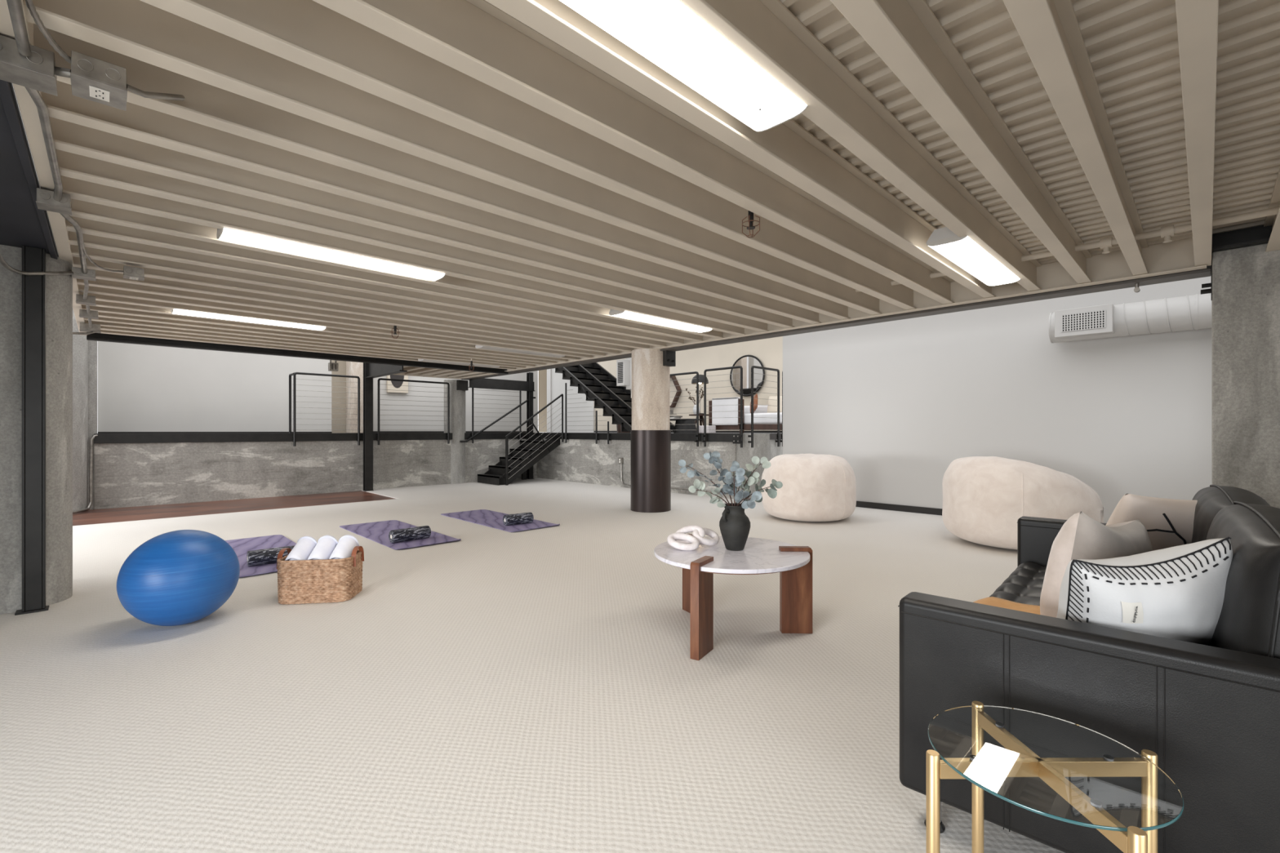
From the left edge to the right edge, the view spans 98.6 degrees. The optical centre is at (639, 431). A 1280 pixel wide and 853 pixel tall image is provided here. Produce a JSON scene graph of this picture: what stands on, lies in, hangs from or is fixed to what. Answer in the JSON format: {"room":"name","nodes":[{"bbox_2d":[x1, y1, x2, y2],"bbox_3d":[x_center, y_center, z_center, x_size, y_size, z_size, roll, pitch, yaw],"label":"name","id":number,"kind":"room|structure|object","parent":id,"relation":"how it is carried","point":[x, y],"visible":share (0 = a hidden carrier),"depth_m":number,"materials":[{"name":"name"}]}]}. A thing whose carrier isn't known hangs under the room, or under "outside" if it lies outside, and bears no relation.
{"room":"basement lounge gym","nodes":[
{"label":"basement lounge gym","id":0,"kind":"room"},
{"bbox_2d":[88,340,97,509],"bbox_3d":[-8.166,-0.830,8.045,0.328,4.140,0.880,0,0,-44],"label":"wall","id":1,"kind":"structure","parent":0,"point":[92,344],"depth_m":7.81,"materials":[{"name":"concrete"}]},
{"bbox_2d":[97,431,332,433],"bbox_3d":[-7.241,0.025,9.685,3.280,0.030,0.015,0,0,-44],"label":"baseboard","id":2,"kind":"structure","parent":1,"relation":"attached to","point":[98,432],"depth_m":9.52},
{"bbox_2d":[97,341,331,431],"bbox_3d":[-7.333,-2.030,9.780,3.280,4.140,0.250,0,0,-44],"label":"wall panel","id":3,"kind":"object","parent":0,"point":[142,388],"visible":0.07,"depth_m":9.45,"materials":[{"name":"white paint"}]},
{"bbox_2d":[93,438,537,509],"bbox_3d":[-5.083,0.708,10.605,7.720,1.065,0.300,0,0,-44],"label":"wall","id":4,"kind":"structure","parent":0,"point":[126,474],"depth_m":9.19,"materials":[{"name":"concrete"}]},
{"bbox_2d":[93,432,536,443],"bbox_3d":[-5.111,0.105,10.401,7.395,0.139,0.095,0,0,-44],"label":"horizontal beam","id":5,"kind":"structure","parent":4,"relation":"attached to","point":[101,437],"depth_m":9.28,"materials":[{"name":"black metal"}]},
{"bbox_2d":[331,360,346,433],"bbox_3d":[-6.368,-2.030,11.657,1.100,4.140,0.200,0,0,-44],"label":"wall","id":6,"kind":"structure","parent":0,"point":[338,426],"depth_m":11.56,"materials":[{"name":"beige paint"}]},
{"bbox_2d":[72,490,750,525],"bbox_3d":[-1.195,1.181,4.031,11.900,0.138,14.650,0,0,-44],"label":"floor","id":7,"kind":"structure","parent":0,"point":[89,517],"depth_m":8.04,"materials":[{"name":"wood"}]},
{"bbox_2d":[72,309,88,511],"bbox_3d":[-7.956,-0.600,7.579,0.500,3.400,0.500,0,0,-44],"label":"concrete column","id":8,"kind":"structure","parent":7,"relation":"on","point":[80,344],"depth_m":7.57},
{"bbox_2d":[72,434,97,513],"bbox_3d":[-7.601,0.573,7.368,0.103,1.058,0.946,0,0,-12],"label":"conduit","id":9,"kind":"object","parent":8,"relation":"attached to","point":[91,466],"visible":0.86,"depth_m":7.72,"materials":[{"name":"metal"}]},
{"bbox_2d":[0,477,1064,852],"bbox_3d":[-1.198,1.106,4.063,11.740,0.012,14.500,0,0,-44],"label":"carpet","id":10,"kind":"object","parent":7,"relation":"on","point":[491,690],"visible":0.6,"depth_m":2.31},
{"bbox_2d":[14,244,49,615],"bbox_3d":[-3.710,-0.010,3.360,0.137,2.220,0.090,0,0,-44],"label":"steel column","id":11,"kind":"structure","parent":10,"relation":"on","point":[33,259],"depth_m":3.35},
{"bbox_2d":[0,253,73,275],"bbox_3d":[-3.455,-1.000,2.975,0.162,0.141,1.296,0,0,-28],"label":"conduit","id":12,"kind":"object","parent":11,"relation":"attached to","point":[2,261],"visible":1,"depth_m":3.32,"materials":[{"name":"metal"}]},
{"bbox_2d":[0,244,72,614],"bbox_3d":[-3.993,-0.010,3.510,0.520,2.220,0.520,0,0,-44],"label":"concrete column","id":13,"kind":"structure","parent":10,"relation":"on","point":[59,288],"depth_m":3.47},
{"bbox_2d":[0,79,58,259],"bbox_3d":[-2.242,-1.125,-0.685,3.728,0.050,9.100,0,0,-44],"label":"girder","id":14,"kind":"object","parent":13,"relation":"on","point":[21,222],"depth_m":2.53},
{"bbox_2d":[116,529,239,626],"bbox_3d":[-2.624,0.834,3.150,0.539,0.532,0.539,0,0,-41],"label":"exercise ball","id":15,"kind":"object","parent":10,"relation":"on","point":[180,577],"visible":1,"depth_m":2.98,"materials":[{"name":"blue rubber"}]},
{"bbox_2d":[224,534,296,577],"bbox_3d":[-3.402,1.087,4.955,0.640,0.024,1.810,0,0,-44],"label":"yoga mat","id":16,"kind":"object","parent":10,"relation":"on","point":[241,547],"visible":0.46,"depth_m":5.18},
{"bbox_2d":[246,545,294,566],"bbox_3d":[-3.030,1.030,4.556,0.361,0.124,0.124,0,0,-41],"label":"foam roller","id":17,"kind":"object","parent":16,"relation":"on","point":[267,556],"visible":0.6,"depth_m":4.47,"materials":[{"name":"black plastic"}]},
{"bbox_2d":[276,546,364,604],"bbox_3d":[-2.117,0.936,3.659,0.482,0.327,0.324,0,0,-8],"label":"wicker basket","id":18,"kind":"object","parent":10,"relation":"on","point":[307,581],"visible":0.92,"depth_m":3.51,"materials":[{"name":"brown wicker"}]},
{"bbox_2d":[284,535,317,568],"bbox_3d":[-2.244,0.810,3.649,0.132,0.200,0.265,0,0,-8],"label":"rolled towel","id":19,"kind":"object","parent":18,"relation":"in","point":[304,546],"visible":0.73,"depth_m":3.62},
{"bbox_2d":[307,534,337,559],"bbox_3d":[-2.114,0.810,3.667,0.132,0.206,0.264,0,0,-8],"label":"rolled towel","id":20,"kind":"object","parent":18,"relation":"in","point":[323,549],"visible":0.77,"depth_m":3.64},
{"bbox_2d":[328,534,359,566],"bbox_3d":[-1.984,0.810,3.686,0.132,0.203,0.265,0,0,-8],"label":"rolled towel","id":21,"kind":"object","parent":18,"relation":"in","point":[345,545],"visible":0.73,"depth_m":3.66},
{"bbox_2d":[363,362,373,491],"bbox_3d":[-5.022,-0.150,10.170,0.150,2.500,0.130,0,0,-44],"label":"steel post","id":22,"kind":"object","parent":10,"relation":"on","point":[367,382],"visible":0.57,"depth_m":10.14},
{"bbox_2d":[365,363,407,378],"bbox_3d":[-4.440,-1.107,9.570,0.120,0.265,1.680,0,0,-44],"label":"steel beam","id":23,"kind":"structure","parent":22,"relation":"attached to","point":[375,371],"depth_m":9.59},
{"bbox_2d":[339,520,461,550],"bbox_3d":[-2.624,1.087,5.919,0.640,0.024,1.790,0,0,-44],"label":"yoga mat","id":24,"kind":"object","parent":10,"relation":"on","point":[376,531],"visible":0.74,"depth_m":5.83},
{"bbox_2d":[388,525,431,542],"bbox_3d":[-2.298,1.030,5.504,0.124,0.124,0.381,0,0,42],"label":"foam roller","id":25,"kind":"object","parent":24,"relation":"on","point":[424,531],"visible":1,"depth_m":5.45,"materials":[{"name":"black plastic"}]},
{"bbox_2d":[444,379,468,484],"bbox_3d":[-3.917,0.010,11.688,0.440,2.180,0.510,0,0,-44],"label":"concrete column","id":26,"kind":"structure","parent":10,"relation":"on","point":[458,388],"depth_m":11.53,"materials":[{"name":"grey concrete"}]},
{"bbox_2d":[440,509,559,532],"bbox_3d":[-1.778,1.087,6.824,0.645,0.024,1.830,0,0,-44],"label":"yoga mat","id":27,"kind":"object","parent":10,"relation":"on","point":[486,517],"visible":0.81,"depth_m":6.74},
{"bbox_2d":[502,512,533,525],"bbox_3d":[-1.428,1.030,6.460,0.341,0.124,0.124,0,0,-39],"label":"foam roller","id":28,"kind":"object","parent":27,"relation":"on","point":[525,517],"visible":1,"depth_m":6.40,"materials":[{"name":"black plastic"}]},
{"bbox_2d":[477,435,559,485],"bbox_3d":[-2.615,0.595,12.025,1.562,1.010,0.900,0,0,-44],"label":"staircase","id":29,"kind":"structure","parent":10,"relation":"on","point":[495,474],"depth_m":11.85,"materials":[{"name":"black metal"}]},
{"bbox_2d":[526,372,534,479],"bbox_3d":[-2.531,-0.125,12.671,0.150,2.450,0.130,0,0,-44],"label":"steel post","id":30,"kind":"object","parent":10,"relation":"on","point":[529,375],"visible":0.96,"depth_m":12.65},
{"bbox_2d":[468,377,534,391],"bbox_3d":[-3.023,-1.030,12.159,1.600,0.220,0.100,0,0,-44],"label":"steel beam","id":31,"kind":"structure","parent":30,"relation":"attached to","point":[484,383],"depth_m":12.09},
{"bbox_2d":[505,393,563,485],"bbox_3d":[-2.220,0.137,11.693,1.436,1.926,0.058,0,0,-44],"label":"stair railing","id":32,"kind":"object","parent":10,"relation":"on","point":[507,442],"visible":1,"depth_m":11.60,"materials":[{"name":"black metal"}]},
{"bbox_2d":[631,348,675,512],"bbox_3d":[0.183,-0.010,7.672,0.562,2.220,0.656,0,0,-44],"label":"concrete column","id":33,"kind":"structure","parent":10,"relation":"on","point":[651,432],"depth_m":7.46,"materials":[{"name":"concrete"}]},
{"bbox_2d":[461,240,1211,380],"bbox_3d":[0.115,-1.260,7.763,0.180,0.340,11.020,0,0,-44],"label":"girder","id":34,"kind":"object","parent":33,"relation":"on","point":[1202,273],"visible":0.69,"depth_m":5.01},
{"bbox_2d":[653,533,812,660],"bbox_3d":[0.486,0.867,3.020,0.853,0.466,0.852,0,0,-44],"label":"coffee table","id":35,"kind":"object","parent":10,"relation":"on","point":[793,563],"visible":0.78,"depth_m":2.86,"materials":[{"name":"stone"}]},
{"bbox_2d":[666,524,719,551],"bbox_3d":[0.301,0.598,3.128,0.317,0.115,0.195,0,0,-44],"label":"decor","id":36,"kind":"object","parent":35,"relation":"on","point":[679,540],"visible":1,"depth_m":3.09,"materials":[{"name":"white ceramic"}]},
{"bbox_2d":[719,502,750,551],"bbox_3d":[0.526,0.531,3.054,0.171,0.247,0.171,0,0,1],"label":"clay vase","id":37,"kind":"object","parent":35,"relation":"on","point":[734,524],"visible":0.93,"depth_m":3.00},
{"bbox_2d":[678,459,730,506],"bbox_3d":[0.369,0.317,3.064,0.311,0.317,0.124,0,0,4],"label":"stem","id":38,"kind":"object","parent":37,"relation":"in","point":[691,473],"visible":0.94,"depth_m":3.06,"materials":[{"name":"blue plant"}]},
{"bbox_2d":[688,479,729,507],"bbox_3d":[0.394,0.368,3.016,0.270,0.216,0.118,0,0,-9],"label":"stem","id":39,"kind":"object","parent":37,"relation":"in","point":[697,484],"visible":0.95,"depth_m":3.02,"materials":[{"name":"green plant"}]},
{"bbox_2d":[703,451,733,506],"bbox_3d":[0.448,0.295,3.106,0.189,0.361,0.114,0,0,35],"label":"stem","id":40,"kind":"object","parent":37,"relation":"in","point":[713,458],"visible":0.8,"depth_m":3.10,"materials":[{"name":"blue plant"}]},
{"bbox_2d":[723,460,745,506],"bbox_3d":[0.512,0.318,3.022,0.111,0.315,0.146,0,0,-2],"label":"stem","id":41,"kind":"object","parent":37,"relation":"in","point":[737,480],"visible":0.98,"depth_m":2.99,"materials":[{"name":"blue plant"}]},
{"bbox_2d":[733,489,761,509],"bbox_3d":[0.567,0.394,2.970,0.116,0.163,0.180,0,0,-44],"label":"stem","id":42,"kind":"object","parent":37,"relation":"in","point":[756,495],"visible":0.94,"depth_m":2.94,"materials":[{"name":"blue plant"}]},
{"bbox_2d":[736,456,770,506],"bbox_3d":[0.619,0.308,3.068,0.188,0.335,0.127,0,0,-16],"label":"stem","id":43,"kind":"object","parent":37,"relation":"in","point":[753,479],"visible":0.84,"depth_m":3.06,"materials":[{"name":"green plant"}]},
{"bbox_2d":[739,479,782,506],"bbox_3d":[0.653,0.369,3.027,0.257,0.214,0.119,0,0,11],"label":"stem","id":44,"kind":"object","parent":37,"relation":"in","point":[771,492],"visible":0.68,"depth_m":3.02,"materials":[{"name":"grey plant"}]},
{"bbox_2d":[760,453,856,521],"bbox_3d":[2.130,0.695,6.990,1.153,0.809,1.181,0,0,29],"label":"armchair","id":45,"kind":"object","parent":10,"relation":"on","point":[815,487],"visible":0.97,"depth_m":6.52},
{"bbox_2d":[942,456,1103,550],"bbox_3d":[3.681,0.670,5.349,1.329,0.861,1.237,0,0,0],"label":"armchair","id":46,"kind":"object","parent":10,"relation":"on","point":[984,498],"visible":0.73,"depth_m":4.93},
{"bbox_2d":[925,701,1183,852],"bbox_3d":[0.773,0.860,1.058,0.388,0.481,0.388,0,0,-44],"label":"side table","id":47,"kind":"object","parent":10,"relation":"on","point":[1050,766],"visible":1,"depth_m":1.03,"materials":[{"name":"glass"}]},
{"bbox_2d":[897,484,1279,852],"bbox_3d":[1.746,0.653,1.939,0.962,0.894,2.018,0,0,43],"label":"leather sofa","id":48,"kind":"object","parent":10,"relation":"on","point":[1210,715],"visible":0.56,"depth_m":1.23,"materials":[{"name":"black leather"}]},
{"bbox_2d":[973,596,1039,614],"bbox_3d":[1.235,0.658,1.829,0.602,0.044,0.384,0,0,-44],"label":"folded throw","id":49,"kind":"object","parent":48,"relation":"on","point":[991,601],"visible":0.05,"depth_m":2.05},
{"bbox_2d":[1040,511,1152,617],"bbox_3d":[1.408,0.461,1.693,0.458,0.459,0.215,0,0,-27],"label":"throw pillow","id":50,"kind":"object","parent":48,"relation":"on","point":[1081,536],"visible":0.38,"depth_m":1.61,"materials":[{"name":"grey fabric"}]},
{"bbox_2d":[1056,537,1232,645],"bbox_3d":[1.266,0.464,1.405,0.333,0.429,0.328,0,0,26],"label":"throw pillow","id":51,"kind":"object","parent":48,"relation":"on","point":[1176,593],"visible":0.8,"depth_m":1.30,"materials":[{"name":"white fabric"}]},
{"bbox_2d":[1105,493,1197,551],"bbox_3d":[2.091,0.433,2.215,0.446,0.383,0.250,0,0,2],"label":"throw pillow","id":52,"kind":"object","parent":48,"relation":"on","point":[1168,522],"visible":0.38,"depth_m":2.12,"materials":[{"name":"grey fabric"}]},
{"bbox_2d":[1191,485,1270,543],"bbox_3d":[2.230,0.445,2.101,0.215,0.450,0.883,0,0,43],"label":"cushion","id":53,"kind":"object","parent":48,"relation":"on","point":[1211,500],"depth_m":1.95,"materials":[{"name":"black leather"}]},
{"bbox_2d":[1205,503,1279,658],"bbox_3d":[1.629,0.440,1.447,0.215,0.460,0.880,0,0,43],"label":"cushion","id":54,"kind":"object","parent":48,"relation":"on","point":[1249,620],"depth_m":1.20,"materials":[{"name":"black leather"}]},
{"bbox_2d":[1211,243,1279,508],"bbox_3d":[4.216,-0.037,3.553,0.600,2.275,0.725,0,0,-44],"label":"concrete column","id":55,"kind":"structure","parent":10,"relation":"on","point":[1246,300],"depth_m":3.50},
{"bbox_2d":[1206,225,1271,268],"bbox_3d":[4.514,-1.270,3.059,0.460,0.320,1.902,0,0,-44],"label":"girder","id":56,"kind":"object","parent":55,"relation":"on","point":[1257,235],"visible":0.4,"depth_m":3.60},
{"bbox_2d":[373,370,537,432],"bbox_3d":[-4.287,-2.030,13.224,4.170,4.140,0.250,0,0,-44],"label":"wall","id":57,"kind":"structure","parent":0,"point":[411,417],"depth_m":12.70,"materials":[{"name":"white paint"}]},
{"bbox_2d":[386,374,408,393],"bbox_3d":[-5.294,-1.160,12.014,0.440,0.640,0.064,0,0,-44],"label":"canvas art","id":58,"kind":"object","parent":57,"relation":"attached to","point":[397,386],"visible":0.6,"depth_m":11.99,"materials":[{"name":"beige paint"}]},
{"bbox_2d":[373,431,526,433],"bbox_3d":[-4.254,0.020,13.068,4.000,0.040,0.020,0,0,-44],"label":"baseboard","id":59,"kind":"structure","parent":57,"relation":"attached to","point":[374,432],"depth_m":12.55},
{"bbox_2d":[538,369,546,432],"bbox_3d":[-2.288,-1.530,19.729,0.200,3.140,4.500,0,0,-44],"label":"wall","id":60,"kind":"structure","parent":0,"point":[543,373],"depth_m":21.04,"materials":[{"name":"beige paint"}]},
{"bbox_2d":[546,368,551,432],"bbox_3d":[-3.524,-1.080,18.634,0.100,2.240,1.850,0,0,-44],"label":"trim","id":61,"kind":"structure","parent":60,"relation":"attached to","point":[548,371],"depth_m":18.00,"materials":[{"name":"white paint"}]},
{"bbox_2d":[551,368,595,432],"bbox_3d":[-2.145,-1.530,17.241,0.060,3.140,2.230,0,0,-44],"label":"panel","id":62,"kind":"object","parent":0,"point":[557,383],"visible":0.43,"depth_m":17.21,"materials":[{"name":"white paint"}]},
{"bbox_2d":[388,432,782,439],"bbox_3d":[-3.945,0.091,11.515,10.620,0.098,11.980,0,0,-44],"label":"platform","id":63,"kind":"object","parent":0,"point":[772,436],"visible":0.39,"depth_m":9.22,"materials":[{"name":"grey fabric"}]},
{"bbox_2d":[288,372,360,446],"bbox_3d":[-5.682,-0.379,9.938,1.090,1.278,0.359,0,0,-44],"label":"cable railing","id":64,"kind":"object","parent":63,"relation":"attached to","point":[295,374],"visible":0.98,"depth_m":9.69,"materials":[{"name":"black metal"}]},
{"bbox_2d":[346,361,363,433],"bbox_3d":[-5.818,-1.430,11.355,0.370,2.940,0.300,0,0,-44],"label":"concrete column","id":65,"kind":"structure","parent":63,"relation":"on","point":[353,368],"depth_m":11.20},
{"bbox_2d":[377,377,449,444],"bbox_3d":[-4.473,-0.374,10.925,1.440,1.268,0.091,0,0,-44],"label":"cable railing","id":66,"kind":"object","parent":63,"relation":"attached to","point":[380,379],"visible":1,"depth_m":10.97,"materials":[{"name":"black metal"}]},
{"bbox_2d":[471,387,521,443],"bbox_3d":[-3.171,-0.374,12.189,1.230,1.268,0.091,0,0,-44],"label":"cable railing","id":67,"kind":"object","parent":63,"relation":"attached to","point":[519,392],"visible":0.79,"depth_m":12.23,"materials":[{"name":"black metal"}]},
{"bbox_2d":[564,382,611,444],"bbox_3d":[-1.112,-0.397,11.548,0.088,1.314,1.459,0,0,-44],"label":"cable railing","id":68,"kind":"object","parent":63,"relation":"attached to","point":[566,394],"visible":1,"depth_m":11.71,"materials":[{"name":"black metal"}]},
{"bbox_2d":[555,362,675,432],"bbox_3d":[-0.928,-1.091,12.542,1.460,2.235,3.629,0,0,-44],"label":"staircase","id":69,"kind":"structure","parent":63,"relation":"on","point":[598,385],"depth_m":12.18,"materials":[{"name":"black metal"}]},
{"bbox_2d":[670,418,702,433],"bbox_3d":[0.798,-0.102,11.095,0.700,0.285,0.790,0,0,-44],"label":"coffee table","id":70,"kind":"object","parent":63,"relation":"on","point":[682,425],"visible":0.8,"depth_m":10.80,"materials":[{"name":"black metal"}]},
{"bbox_2d":[708,399,782,433],"bbox_3d":[2.366,-0.290,10.771,0.800,0.660,1.960,0,0,-44],"label":"sofa","id":71,"kind":"object","parent":63,"relation":"on","point":[762,424],"visible":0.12,"depth_m":10.60,"materials":[{"name":"white fabric"}]},
{"bbox_2d":[711,396,740,425],"bbox_3d":[1.716,-0.390,10.913,0.135,0.540,0.630,0,0,-44],"label":"throw blanket","id":72,"kind":"object","parent":71,"relation":"on","point":[717,405],"visible":0.81,"depth_m":10.85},
{"bbox_2d":[743,412,782,424],"bbox_3d":[2.416,-0.238,10.777,0.720,0.213,1.900,0,0,-44],"label":"seat cushion","id":73,"kind":"object","parent":71,"relation":"on","point":[771,418],"depth_m":10.38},
{"bbox_2d":[747,365,779,447],"bbox_3d":[2.031,-0.389,8.974,0.825,1.298,0.091,0,0,-44],"label":"cable railing","id":74,"kind":"object","parent":63,"relation":"attached to","point":[751,436],"visible":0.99,"depth_m":8.88,"materials":[{"name":"black metal"}]},
{"bbox_2d":[616,357,631,398],"bbox_3d":[-0.093,-0.955,9.847,0.616,0.750,0.300,0,0,-44],"label":"wall register","id":75,"kind":"object","parent":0,"point":[624,366],"visible":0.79,"depth_m":9.66,"materials":[{"name":"white metal"}]},
{"bbox_2d":[537,438,736,498],"bbox_3d":[-0.335,0.637,11.034,0.310,0.925,5.700,0,0,-44],"label":"wall","id":76,"kind":"structure","parent":0,"point":[577,460],"depth_m":10.96,"materials":[{"name":"concrete"}]},
{"bbox_2d":[536,432,733,441],"bbox_3d":[-0.395,0.105,10.905,0.095,0.139,5.800,0,0,-44],"label":"trim","id":77,"kind":"structure","parent":76,"relation":"attached to","point":[602,436],"depth_m":10.71,"materials":[{"name":"black metal"}]},
{"bbox_2d":[670,371,698,446],"bbox_3d":[0.548,-0.379,9.765,0.091,1.278,1.250,0,0,-44],"label":"cable railing","id":78,"kind":"object","parent":77,"relation":"attached to","point":[696,441],"visible":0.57,"depth_m":9.35,"materials":[{"name":"black metal"}]},
{"bbox_2d":[733,433,740,444],"bbox_3d":[1.548,0.120,8.792,0.050,0.160,0.160,0,0,-44],"label":"bracket","id":79,"kind":"object","parent":76,"relation":"attached to","point":[735,438],"visible":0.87,"depth_m":8.80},
{"bbox_2d":[702,365,742,447],"bbox_3d":[1.332,-0.389,8.958,0.091,1.298,0.800,0,0,-44],"label":"cable railing","id":80,"kind":"object","parent":79,"relation":"attached to","point":[740,436],"visible":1,"depth_m":8.92,"materials":[{"name":"black metal"}]},
{"bbox_2d":[0,0,1279,379],"bbox_3d":[-0.712,-1.280,4.500,5.674,0.380,14.410,0,0,-44],"label":"ceiling","id":81,"kind":"structure","parent":0,"point":[558,178],"depth_m":2.50,"materials":[{"name":"beige paint"}]},
{"bbox_2d":[6,0,31,56],"bbox_3d":[-1.348,-1.077,1.151,0.026,0.030,1.130,0,0,-44],"label":"conduit","id":82,"kind":"object","parent":81,"relation":"attached to","point":[15,6],"visible":1,"depth_m":1.45,"materials":[{"name":"metal"}]},
{"bbox_2d":[0,35,57,96],"bbox_3d":[-1.804,-1.067,1.593,0.158,0.075,0.124,0,0,-44],"label":"junction box","id":83,"kind":"object","parent":81,"relation":"attached to","point":[36,71],"visible":0.92,"depth_m":1.58,"materials":[{"name":"metal"}]},
{"bbox_2d":[24,86,62,200],"bbox_3d":[-2.254,-1.085,2.093,0.046,0.055,1.226,0,0,-43],"label":"conduit","id":84,"kind":"object","parent":81,"relation":"attached to","point":[42,109],"visible":0.75,"depth_m":2.06,"materials":[{"name":"metal"}]},
{"bbox_2d":[25,0,71,63],"bbox_3d":[-1.588,-1.092,1.460,0.037,0.049,0.314,0,0,-30],"label":"conduit","id":85,"kind":"object","parent":81,"relation":"attached to","point":[29,4],"visible":1,"depth_m":1.49,"materials":[{"name":"metal"}]},
{"bbox_2d":[35,187,71,215],"bbox_3d":[-2.725,-1.067,2.561,0.111,0.065,0.114,0,0,-44],"label":"junction box","id":86,"kind":"object","parent":81,"relation":"attached to","point":[45,201],"visible":0.98,"depth_m":2.53,"materials":[{"name":"metal"}]},
{"bbox_2d":[59,213,87,274],"bbox_3d":[-3.200,-1.075,3.131,0.065,0.074,1.377,0,0,-41],"label":"conduit","id":87,"kind":"object","parent":81,"relation":"attached to","point":[78,230],"visible":0.8,"depth_m":3.14,"materials":[{"name":"metal"}]},
{"bbox_2d":[71,266,96,280],"bbox_3d":[-3.704,-1.048,3.665,0.114,0.055,0.104,0,0,-44],"label":"junction box","id":88,"kind":"object","parent":81,"relation":"attached to","point":[77,273],"visible":0.98,"depth_m":3.64,"materials":[{"name":"metal"}]},
{"bbox_2d":[70,49,127,111],"bbox_3d":[-1.647,-1.063,1.677,0.121,0.075,0.144,0,0,-44],"label":"junction box","id":89,"kind":"object","parent":81,"relation":"attached to","point":[94,79],"visible":1,"depth_m":1.64,"materials":[{"name":"metal"}]},
{"bbox_2d":[88,84,109,102],"bbox_3d":[-1.647,-1.028,1.677,0.044,0.004,0.068,0,0,-44],"label":"receptacle","id":90,"kind":"object","parent":89,"relation":"attached to","point":[95,91],"depth_m":1.67,"materials":[{"name":"white"}]},
{"bbox_2d":[126,84,185,100],"bbox_3d":[-1.596,-1.117,1.816,0.021,0.081,0.176,0,0,14],"label":"conduit","id":91,"kind":"object","parent":89,"relation":"attached to","point":[144,94],"visible":0.86,"depth_m":1.80,"materials":[{"name":"metal"}]},
{"bbox_2d":[123,265,144,280],"bbox_3d":[-3.407,-1.060,3.703,0.104,0.070,0.104,0,0,-44],"label":"junction box","id":92,"kind":"object","parent":81,"relation":"attached to","point":[129,272],"visible":1,"depth_m":3.67,"materials":[{"name":"metal"}]},
{"bbox_2d":[170,308,326,330],"bbox_3d":[-3.894,-1.214,5.548,1.260,0.231,0.223,0,0,-44],"label":"fluorescent light","id":93,"kind":"object","parent":81,"relation":"hanging from","point":[172,311],"visible":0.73,"depth_m":5.46,"materials":[{"name":"white plastic"}]},
{"bbox_2d":[86,333,508,373],"bbox_3d":[-4.459,-1.198,8.326,5.520,0.265,0.100,0,0,-44],"label":"steel beam","id":94,"kind":"structure","parent":81,"relation":"attached to","point":[95,336],"depth_m":7.66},
{"bbox_2d":[216,227,445,280],"bbox_3d":[-1.914,-1.214,3.548,1.275,0.231,0.223,0,0,-44],"label":"fluorescent light","id":95,"kind":"object","parent":81,"relation":"hanging from","point":[227,234],"visible":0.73,"depth_m":3.43,"materials":[{"name":"white plastic"}]},
{"bbox_2d":[475,345,564,357],"bbox_3d":[-1.648,-1.214,7.728,1.320,0.231,0.223,0,0,-44],"label":"fluorescent light","id":96,"kind":"object","parent":81,"relation":"hanging from","point":[483,347],"visible":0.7,"depth_m":7.61,"materials":[{"name":"white plastic"}]},
{"bbox_2d":[608,309,712,332],"bbox_3d":[0.251,-1.214,5.649,1.310,0.231,0.223,0,0,-44],"label":"fluorescent light","id":97,"kind":"object","parent":81,"relation":"hanging from","point":[625,314],"visible":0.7,"depth_m":5.52,"materials":[{"name":"white plastic"}]},
{"bbox_2d":[560,0,808,132],"bbox_3d":[0.046,-1.214,1.528,1.275,0.231,0.223,0,0,-44],"label":"fluorescent light","id":98,"kind":"object","parent":81,"relation":"hanging from","point":[668,33],"visible":0.82,"depth_m":1.62,"materials":[{"name":"white plastic"}]},
{"bbox_2d":[926,226,1020,285],"bbox_3d":[2.262,-1.214,3.678,1.290,0.231,0.223,0,0,-44],"label":"fluorescent light","id":99,"kind":"object","parent":81,"relation":"hanging from","point":[963,251],"visible":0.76,"depth_m":3.49,"materials":[{"name":"white plastic"}]},
{"bbox_2d":[855,206,1279,292],"bbox_3d":[1.225,-1.262,5.718,0.071,0.106,9.900,0,0,-44],"label":"pipe","id":100,"kind":"object","parent":81,"relation":"attached to","point":[1166,232],"visible":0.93,"depth_m":3.52,"materials":[{"name":"metal"}]},
{"bbox_2d":[595,336,782,431],"bbox_3d":[0.118,-2.030,15.097,0.200,4.140,16.500,0,0,-44],"label":"wall","id":101,"kind":"structure","parent":0,"point":[769,351],"depth_m":13.23,"materials":[{"name":"beige paint"}]},
{"bbox_2d":[729,355,764,396],"bbox_3d":[2.427,-1.260,12.488,0.044,0.944,0.944,0,0,-44],"label":"wall mirror","id":102,"kind":"object","parent":101,"relation":"attached to","point":[746,362],"visible":0.85,"depth_m":12.47,"materials":[{"name":"black mirror"}]},
{"bbox_2d":[736,433,782,499],"bbox_3d":[2.265,0.570,9.794,2.305,1.060,0.890,0,0,-44],"label":"wall","id":103,"kind":"structure","parent":0,"point":[763,446],"depth_m":8.89,"materials":[{"name":"concrete"}]},
{"bbox_2d":[782,276,1211,523],"bbox_3d":[5.275,-1.500,5.936,0.160,5.200,8.370,0,0,-44],"label":"wall","id":104,"kind":"structure","parent":0,"point":[900,401],"depth_m":6.70,"materials":[{"name":"grey"}]},
{"bbox_2d":[855,501,942,515],"bbox_3d":[5.213,1.058,5.876,0.023,0.085,8.370,0,0,-44],"label":"baseboard","id":105,"kind":"structure","parent":104,"relation":"attached to","point":[925,510],"depth_m":7.55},
{"bbox_2d":[1048,293,1211,343],"bbox_3d":[5.923,-1.160,4.784,0.420,0.348,3.815,0,0,-44],"label":"air duct","id":106,"kind":"object","parent":104,"relation":"attached to","point":[1193,312],"visible":0.73,"depth_m":5.60,"materials":[{"name":"white metal"}]},
{"bbox_2d":[1054,303,1114,338],"bbox_3d":[4.709,-1.160,5.839,0.148,0.290,0.480,0,0,-44],"label":"register","id":107,"kind":"object","parent":106,"relation":"attached to","point":[1097,320],"depth_m":5.78,"materials":[{"name":"white"}]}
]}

